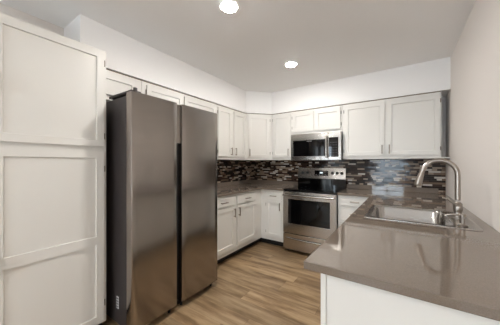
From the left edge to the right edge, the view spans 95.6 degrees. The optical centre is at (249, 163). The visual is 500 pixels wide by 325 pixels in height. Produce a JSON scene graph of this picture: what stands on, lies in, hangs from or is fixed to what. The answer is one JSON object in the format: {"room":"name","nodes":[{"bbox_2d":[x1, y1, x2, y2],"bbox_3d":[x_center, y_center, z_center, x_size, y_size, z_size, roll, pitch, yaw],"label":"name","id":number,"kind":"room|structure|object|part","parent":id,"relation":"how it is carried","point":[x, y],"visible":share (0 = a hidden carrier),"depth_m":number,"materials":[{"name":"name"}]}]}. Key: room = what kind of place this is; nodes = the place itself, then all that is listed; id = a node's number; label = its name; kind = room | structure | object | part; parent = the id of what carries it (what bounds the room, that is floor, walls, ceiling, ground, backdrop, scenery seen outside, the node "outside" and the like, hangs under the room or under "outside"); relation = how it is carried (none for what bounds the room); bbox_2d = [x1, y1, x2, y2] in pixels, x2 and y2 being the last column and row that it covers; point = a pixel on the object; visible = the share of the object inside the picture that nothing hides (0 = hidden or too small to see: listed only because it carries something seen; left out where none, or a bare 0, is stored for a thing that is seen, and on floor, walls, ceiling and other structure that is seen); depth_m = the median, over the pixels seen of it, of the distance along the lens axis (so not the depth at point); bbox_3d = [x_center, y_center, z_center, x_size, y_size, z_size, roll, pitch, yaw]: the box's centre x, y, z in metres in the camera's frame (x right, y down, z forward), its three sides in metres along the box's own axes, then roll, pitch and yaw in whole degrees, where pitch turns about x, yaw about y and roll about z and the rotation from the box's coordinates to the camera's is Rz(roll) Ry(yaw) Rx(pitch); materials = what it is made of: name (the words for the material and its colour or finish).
{"room":"kitchen","nodes":[
{"label":"kitchen","id":0,"kind":"room"},
{"bbox_2d":[0,3,63,35],"bbox_3d":[-1.243,0.044,2.711,0.100,2.497,4.350,0,0,34],"label":"wall","id":1,"kind":"structure","parent":0,"point":[4,9],"depth_m":1.83,"materials":[{"name":"white paint"}]},
{"bbox_2d":[106,70,141,101],"bbox_3d":[-1.334,-0.698,2.166,0.341,0.262,0.443,0,0,34],"label":"upper cabinet","id":2,"kind":"object","parent":1,"relation":"attached to","point":[116,83],"visible":0.17,"depth_m":2.07,"materials":[{"name":"white paint"}]},
{"bbox_3d":[-1.211,-0.705,2.061,0.019,0.189,0.368,0,0,34],"label":"door","id":3,"kind":"part","parent":2,"relation":"part of","materials":[{"name":"white paint"}]},
{"bbox_2d":[142,81,215,112],"bbox_3d":[-0.903,-0.698,2.805,0.341,0.262,1.092,0,0,34],"label":"upper cabinet","id":4,"kind":"object","parent":1,"relation":"attached to","point":[147,88],"visible":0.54,"depth_m":2.60,"materials":[{"name":"white paint"}]},
{"bbox_3d":[-0.922,-0.705,2.489,0.019,0.189,0.456,0,0,34],"label":"door","id":5,"kind":"part","parent":4,"relation":"part of","materials":[{"name":"white paint"}]},
{"bbox_3d":[-0.630,-0.705,2.920,0.019,0.189,0.538,0,0,34],"label":"door","id":6,"kind":"part","parent":4,"relation":"part of","materials":[{"name":"white paint"}]},
{"bbox_2d":[216,105,245,159],"bbox_3d":[-0.386,-0.446,3.540,0.374,0.766,0.701,0,0,34],"label":"upper cabinet","id":7,"kind":"object","parent":1,"relation":"attached to","point":[230,123],"visible":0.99,"depth_m":3.40,"materials":[{"name":"white paint"}]},
{"bbox_3d":[-0.364,-0.453,3.314,0.019,0.693,0.306,0,0,34],"label":"door","id":8,"kind":"part","parent":7,"relation":"part of","materials":[{"name":"white paint"}]},
{"bbox_3d":[-0.165,-0.453,3.609,0.019,0.693,0.295,0,0,34],"label":"door","id":9,"kind":"part","parent":7,"relation":"part of","materials":[{"name":"white paint"}]},
{"bbox_2d":[102,241,320,324],"bbox_3d":[-2.300,1.343,1.646,6.741,0.100,7.500,0,0,34],"label":"floor","id":10,"kind":"structure","parent":0,"point":[263,283],"depth_m":2.22,"materials":[{"name":"brown wood"}]},
{"bbox_2d":[0,12,105,324],"bbox_3d":[-1.662,0.218,1.409,0.661,2.150,1.173,0,0,34],"label":"pantry cabinet","id":11,"kind":"object","parent":10,"relation":"on","point":[53,85],"visible":1,"depth_m":1.46,"materials":[{"name":"white paint"}]},
{"bbox_3d":[-1.268,-0.483,1.477,0.019,0.712,0.571,0,0,34],"label":"door","id":12,"kind":"part","parent":11,"relation":"part of","materials":[{"name":"white paint"}]},
{"bbox_3d":[-1.268,0.544,1.477,0.019,1.273,0.571,0,0,34],"label":"door","id":13,"kind":"part","parent":11,"relation":"part of","materials":[{"name":"white paint"}]},
{"bbox_2d":[106,87,216,324],"bbox_3d":[-0.946,0.364,2.257,0.841,1.858,0.925,0,0,34],"label":"refrigerator","id":14,"kind":"object","parent":10,"relation":"on","point":[161,154],"visible":0.89,"depth_m":1.83,"materials":[{"name":"grey metal"}]},
{"bbox_3d":[-0.773,0.351,1.826,0.072,1.760,0.404,0,0,34],"label":"door","id":15,"kind":"part","parent":14,"relation":"part of","materials":[{"name":"silver metal"}]},
{"bbox_3d":[-0.670,0.360,2.031,0.028,1.715,0.110,0,0,34],"label":"post","id":16,"kind":"part","parent":14,"relation":"part of","materials":[{"name":"black plastic"}]},
{"bbox_3d":[-0.644,-0.352,2.013,0.021,0.340,0.048,0,0,34],"label":"grip trim","id":17,"kind":"part","parent":14,"relation":"part of","materials":[{"name":"silver metal"}]},
{"bbox_3d":[-0.500,0.351,2.230,0.072,1.760,0.471,0,0,34],"label":"door","id":18,"kind":"part","parent":14,"relation":"part of","materials":[{"name":"silver metal"}]},
{"bbox_2d":[217,190,260,263],"bbox_3d":[-0.245,0.852,3.514,0.653,0.883,1.898,0,0,34],"label":"base cabinet","id":19,"kind":"object","parent":10,"relation":"on","point":[238,215],"visible":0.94,"depth_m":3.11,"materials":[{"name":"white paint"}]},
{"bbox_3d":[-0.339,0.498,2.868,0.019,0.106,0.472,0,0,34],"label":"drawer","id":20,"kind":"part","parent":19,"relation":"part of","materials":[{"name":"white paint"}]},
{"bbox_3d":[-0.339,0.850,2.868,0.019,0.557,0.472,0,0,34],"label":"door","id":21,"kind":"part","parent":19,"relation":"part of","materials":[{"name":"white paint"}]},
{"bbox_3d":[-0.046,0.498,3.301,0.019,0.106,0.472,0,0,34],"label":"drawer","id":22,"kind":"part","parent":19,"relation":"part of","materials":[{"name":"white paint"}]},
{"bbox_3d":[-0.046,0.850,3.301,0.019,0.557,0.472,0,0,34],"label":"door","id":23,"kind":"part","parent":19,"relation":"part of","materials":[{"name":"white paint"}]},
{"bbox_2d":[217,179,297,196],"bbox_3d":[-0.095,0.360,3.405,1.008,0.097,1.896,0,0,34],"label":"countertop","id":24,"kind":"structure","parent":19,"relation":"on","point":[233,187],"depth_m":3.76,"materials":[{"name":"stone"}]},
{"bbox_2d":[259,189,282,246],"bbox_3d":[0.468,0.852,3.785,0.495,0.883,0.652,0,0,34],"label":"base cabinet","id":25,"kind":"object","parent":10,"relation":"on","point":[271,200],"visible":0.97,"depth_m":3.53,"materials":[{"name":"white paint"}]},
{"bbox_3d":[0.370,0.498,3.509,0.272,0.106,0.019,0,0,34],"label":"drawer","id":26,"kind":"part","parent":25,"relation":"part of","materials":[{"name":"white paint"}]},
{"bbox_3d":[0.370,0.852,3.509,0.272,0.562,0.019,0,0,34],"label":"door","id":27,"kind":"part","parent":25,"relation":"part of","materials":[{"name":"white paint"}]},
{"bbox_2d":[282,167,346,253],"bbox_3d":[0.964,0.679,3.385,0.763,1.228,0.700,0,0,34],"label":"electric range","id":28,"kind":"object","parent":10,"relation":"on","point":[310,208],"visible":0.94,"depth_m":3.23,"materials":[{"name":"silver metal"}]},
{"bbox_3d":[0.817,1.133,3.168,0.755,0.230,0.044,0,0,34],"label":"storage drawer","id":29,"kind":"part","parent":28,"relation":"part of","materials":[{"name":"silver metal"}]},
{"bbox_3d":[0.786,0.455,3.122,0.724,0.027,0.065,0,0,34],"label":"handle","id":30,"kind":"part","parent":28,"relation":"part of","materials":[{"name":"silver metal"}]},
{"bbox_3d":[0.817,0.709,3.168,0.755,0.603,0.044,0,0,34],"label":"oven door","id":31,"kind":"part","parent":28,"relation":"part of","materials":[{"name":"silver metal"}]},
{"bbox_2d":[283,186,344,193],"bbox_3d":[0.970,0.387,3.393,0.763,0.024,0.565,0,0,34],"label":"cooktop","id":32,"kind":"object","parent":28,"relation":"in","point":[297,189],"depth_m":3.29,"materials":[{"name":"black glass"}]},
{"bbox_3d":[1.142,0.154,3.648,0.763,0.178,0.065,0,0,34],"label":"control panel","id":33,"kind":"part","parent":28,"relation":"part of","materials":[{"name":"silver metal"}]},
{"bbox_2d":[338,195,368,226],"bbox_3d":[1.484,0.852,3.099,0.412,0.883,0.652,0,0,34],"label":"base cabinet","id":34,"kind":"object","parent":10,"relation":"on","point":[347,205],"visible":0.32,"depth_m":2.91,"materials":[{"name":"white paint"}]},
{"bbox_3d":[1.327,0.645,2.862,0.367,0.175,0.019,0,0,34],"label":"drawer","id":35,"kind":"part","parent":34,"relation":"part of","materials":[{"name":"white paint"}]},
{"bbox_3d":[1.327,0.486,2.862,0.367,0.103,0.019,0,0,34],"label":"drawer","id":36,"kind":"part","parent":34,"relation":"part of","materials":[{"name":"white paint"}]},
{"bbox_2d":[321,273,499,324],"bbox_3d":[1.345,0.852,1.864,0.733,0.883,2.850,0,0,34],"label":"base cabinet","id":37,"kind":"object","parent":10,"relation":"on","point":[343,302],"visible":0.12,"depth_m":0.77,"materials":[{"name":"white paint"}]},
{"bbox_3d":[0.286,0.852,0.875,0.020,0.883,0.024,0,0,34],"label":"corner post","id":38,"kind":"part","parent":37,"relation":"part of","materials":[{"name":"white paint"}]},
{"bbox_2d":[304,184,499,320],"bbox_3d":[1.165,0.360,1.966,1.155,0.097,2.870,0,0,34],"label":"countertop","id":39,"kind":"structure","parent":37,"relation":"on","point":[457,269],"depth_m":0.94,"materials":[{"name":"stone"}]},
{"bbox_2d":[364,204,482,230],"bbox_3d":[1.216,0.467,1.672,0.610,0.188,0.593,0,0,34],"label":"sink","id":40,"kind":"object","parent":39,"relation":"in","point":[431,217],"visible":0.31,"depth_m":1.83,"materials":[{"name":"silver metal"}]},
{"bbox_2d":[445,213,467,226],"bbox_3d":[1.263,0.340,1.388,0.108,0.071,0.048,0,0,34],"label":"soap dispenser","id":41,"kind":"object","parent":40,"relation":"on","point":[462,216],"visible":1,"depth_m":1.36,"materials":[{"name":"silver metal"}]},
{"bbox_2d":[414,158,462,218],"bbox_3d":[1.332,0.169,1.605,0.276,0.414,0.085,0,0,34],"label":"kitchen faucet","id":42,"kind":"object","parent":39,"relation":"on","point":[457,206],"visible":0.91,"depth_m":1.55,"materials":[{"name":"silver metal"}]},
{"bbox_3d":[1.343,0.106,1.609,0.228,0.288,0.031,0,0,34],"label":"spout","id":43,"kind":"part","parent":42,"relation":"part of","materials":[{"name":"silver metal"}]},
{"bbox_3d":[1.367,0.262,1.542,0.092,0.067,0.014,0,0,34],"label":"lever","id":44,"kind":"part","parent":42,"relation":"part of","materials":[{"name":"silver metal"}]},
{"bbox_3d":[1.404,0.302,1.524,0.040,0.040,0.032,0,0,34],"label":"handle","id":45,"kind":"part","parent":42,"relation":"part of","materials":[{"name":"silver metal"}]},
{"bbox_2d":[0,0,475,91],"bbox_3d":[-2.300,-1.254,1.646,6.741,0.100,7.500,0,0,34],"label":"ceiling","id":46,"kind":"structure","parent":0,"point":[248,48],"depth_m":2.05,"materials":[{"name":"white paint"}]},
{"bbox_2d":[218,0,238,13],"bbox_3d":[-0.160,-1.196,1.729,0.160,0.015,0.160,0,0,34],"label":"recessed light","id":47,"kind":"object","parent":46,"relation":"in","point":[226,6],"visible":1,"depth_m":1.72,"materials":[{"name":"white"}]},
{"bbox_2d":[284,61,297,66],"bbox_3d":[0.495,-1.196,2.738,0.160,0.015,0.160,0,0,34],"label":"recessed light","id":48,"kind":"object","parent":46,"relation":"in","point":[290,63],"visible":1,"depth_m":2.72,"materials":[{"name":"white"}]},
{"bbox_2d":[64,14,450,113],"bbox_3d":[0.400,-1.022,2.426,2.941,0.363,2.982,0,0,34],"label":"soffit","id":49,"kind":"structure","parent":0,"point":[126,55],"depth_m":2.77,"materials":[{"name":"white paint"}]},
{"bbox_2d":[353,97,445,159],"bbox_3d":[1.263,0.044,3.703,3.141,2.497,0.100,0,0,34],"label":"wall","id":50,"kind":"structure","parent":0,"point":[444,98],"depth_m":2.84,"materials":[{"name":"white paint"}]},
{"bbox_2d":[245,114,271,159],"bbox_3d":[0.106,-0.446,4.023,0.647,0.766,0.647,0,0,34],"label":"upper cabinet","id":51,"kind":"object","parent":50,"relation":"attached to","point":[258,127],"visible":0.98,"depth_m":3.79,"materials":[{"name":"white paint"}]},
{"bbox_2d":[106,69,440,114],"bbox_3d":[0.387,-0.836,2.479,2.860,0.011,2.910,0,0,34],"label":"trim","id":52,"kind":"structure","parent":50,"relation":"attached to","point":[106,69],"depth_m":2.90,"materials":[{"name":"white wood"}]},
{"bbox_2d":[272,112,291,159],"bbox_3d":[0.599,-0.446,3.855,0.352,0.766,0.374,0,0,34],"label":"upper cabinet","id":53,"kind":"object","parent":50,"relation":"attached to","point":[281,123],"visible":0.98,"depth_m":3.73,"materials":[{"name":"white paint"}]},
{"bbox_2d":[292,105,342,134],"bbox_3d":[1.075,-0.642,3.553,0.771,0.374,0.341,0,0,34],"label":"upper cabinet","id":54,"kind":"object","parent":50,"relation":"attached to","point":[328,119],"visible":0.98,"depth_m":3.39,"materials":[{"name":"white paint"}]},
{"bbox_3d":[0.823,-0.648,3.529,0.346,0.301,0.019,0,0,34],"label":"door","id":55,"kind":"part","parent":54,"relation":"part of","materials":[{"name":"white paint"}]},
{"bbox_3d":[1.133,-0.648,3.319,0.370,0.301,0.019,0,0,34],"label":"door","id":56,"kind":"part","parent":54,"relation":"part of","materials":[{"name":"white paint"}]},
{"bbox_2d":[291,131,345,160],"bbox_3d":[1.050,-0.252,3.490,0.745,0.400,0.471,0,0,34],"label":"microwave oven","id":57,"kind":"object","parent":50,"relation":"attached to","point":[324,145],"visible":1,"depth_m":3.32,"materials":[{"name":"silver metal"}]},
{"bbox_3d":[0.890,-0.252,3.408,0.572,0.400,0.044,0,0,34],"label":"door","id":58,"kind":"part","parent":57,"relation":"part of","materials":[{"name":"silver metal"}]},
{"bbox_3d":[1.082,-0.242,3.218,0.024,0.312,0.055,0,0,34],"label":"handle","id":59,"kind":"part","parent":57,"relation":"part of","materials":[{"name":"silver metal"}]},
{"bbox_3d":[1.200,-0.252,3.199,0.171,0.400,0.044,0,0,34],"label":"control frame","id":60,"kind":"part","parent":57,"relation":"part of","materials":[{"name":"silver metal"}]},
{"bbox_2d":[217,159,445,193],"bbox_3d":[0.691,0.158,2.858,2.940,0.441,1.940,0,0,34],"label":"tile backsplash","id":61,"kind":"structure","parent":50,"relation":"attached to","point":[381,172],"depth_m":3.40,"materials":[{"name":"tile"}]},
{"bbox_2d":[343,92,449,159],"bbox_3d":[1.865,-0.446,2.999,1.151,0.766,0.374,0,0,34],"label":"upper cabinet","id":62,"kind":"object","parent":50,"relation":"attached to","point":[408,127],"visible":0.99,"depth_m":2.85,"materials":[{"name":"white paint"}]},
{"bbox_3d":[1.529,-0.453,3.051,0.486,0.693,0.019,0,0,34],"label":"door","id":63,"kind":"part","parent":62,"relation":"part of","materials":[{"name":"white paint"}]},
{"bbox_3d":[1.970,-0.453,2.753,0.521,0.693,0.019,0,0,34],"label":"door","id":64,"kind":"part","parent":62,"relation":"part of","materials":[{"name":"white paint"}]},
{"bbox_2d":[446,0,499,231],"bbox_3d":[0.422,0.044,-0.255,0.100,2.497,7.400,0,0,34],"label":"wall","id":65,"kind":"structure","parent":0,"point":[473,98],"depth_m":1.65,"materials":[{"name":"white paint"}]}
]}

